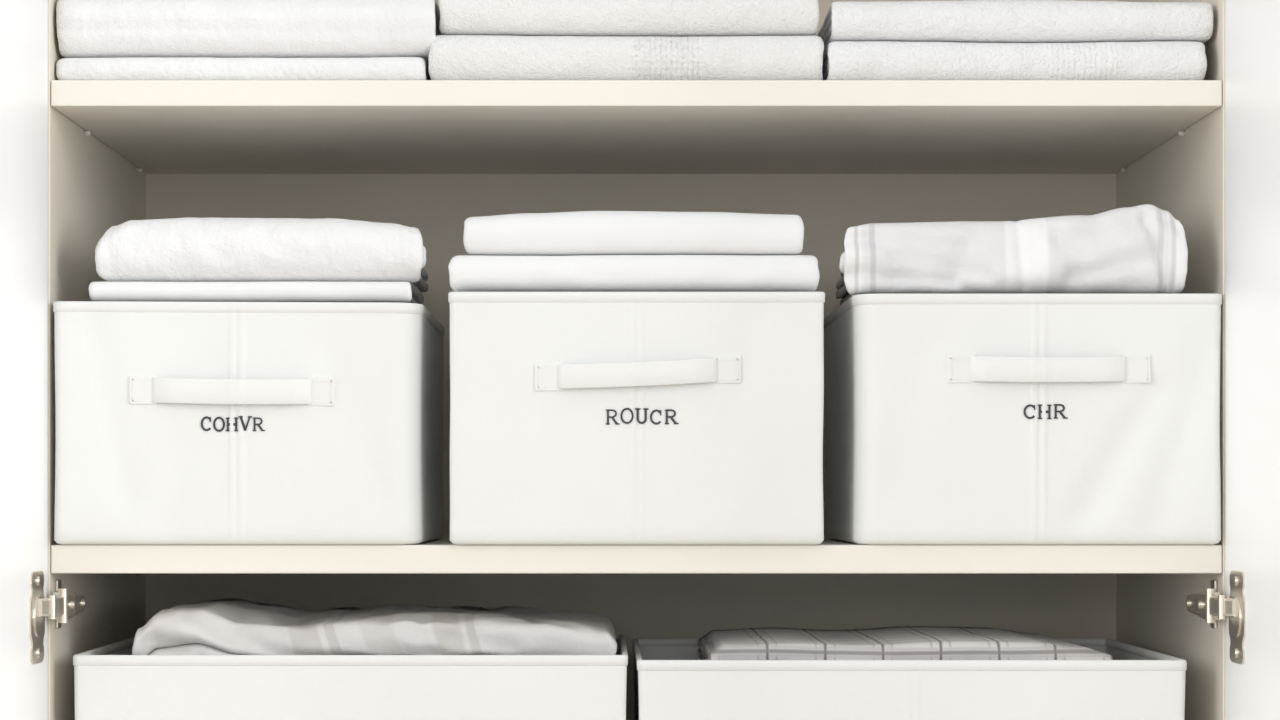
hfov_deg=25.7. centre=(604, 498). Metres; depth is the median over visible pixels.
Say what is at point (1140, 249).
throw blanket
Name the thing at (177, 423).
storage box
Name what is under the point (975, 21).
bath towel
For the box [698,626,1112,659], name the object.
blanket
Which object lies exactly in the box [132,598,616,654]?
bedspread
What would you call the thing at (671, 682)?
storage box
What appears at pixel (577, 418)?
storage box
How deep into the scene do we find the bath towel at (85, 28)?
2.40 m
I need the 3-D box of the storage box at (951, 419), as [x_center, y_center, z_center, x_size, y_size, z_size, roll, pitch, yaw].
[0.369,-0.068,2.558,0.315,0.214,0.374,0,0,0]
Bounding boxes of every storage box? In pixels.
[53,301,444,544]
[73,634,627,719]
[448,292,824,544]
[633,639,1186,719]
[824,293,1221,544]
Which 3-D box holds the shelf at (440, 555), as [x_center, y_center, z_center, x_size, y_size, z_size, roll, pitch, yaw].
[0.027,0.051,2.640,0.999,0.024,0.500,0,0,0]
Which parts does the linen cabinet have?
door, hinge plate, mounting plate, hinge arm, panel, panel, hinge arm, mounting plate, hinge plate, door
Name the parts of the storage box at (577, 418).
handle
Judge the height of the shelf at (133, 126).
0.022 m
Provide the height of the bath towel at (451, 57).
0.043 m
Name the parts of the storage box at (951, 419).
handle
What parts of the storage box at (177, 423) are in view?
handle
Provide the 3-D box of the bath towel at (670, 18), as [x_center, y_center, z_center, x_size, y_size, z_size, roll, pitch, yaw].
[0.021,-0.420,2.571,0.327,0.040,0.336,0,0,0]
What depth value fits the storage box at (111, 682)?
2.39 m
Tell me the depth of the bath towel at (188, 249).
2.39 m
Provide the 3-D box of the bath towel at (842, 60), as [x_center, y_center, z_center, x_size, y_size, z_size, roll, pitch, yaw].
[0.355,-0.376,2.568,0.328,0.037,0.338,0,0,0]
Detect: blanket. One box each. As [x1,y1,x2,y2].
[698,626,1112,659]
[835,204,1187,304]
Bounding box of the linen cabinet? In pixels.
[0,0,1279,719]
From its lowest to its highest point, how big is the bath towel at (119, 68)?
0.023 m
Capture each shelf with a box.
[51,80,1221,173]
[51,537,1221,572]
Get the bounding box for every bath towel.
[56,0,440,68]
[56,57,430,79]
[95,217,427,303]
[429,35,823,79]
[439,0,818,36]
[817,0,1212,54]
[822,41,1206,79]
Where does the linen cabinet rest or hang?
on the floor

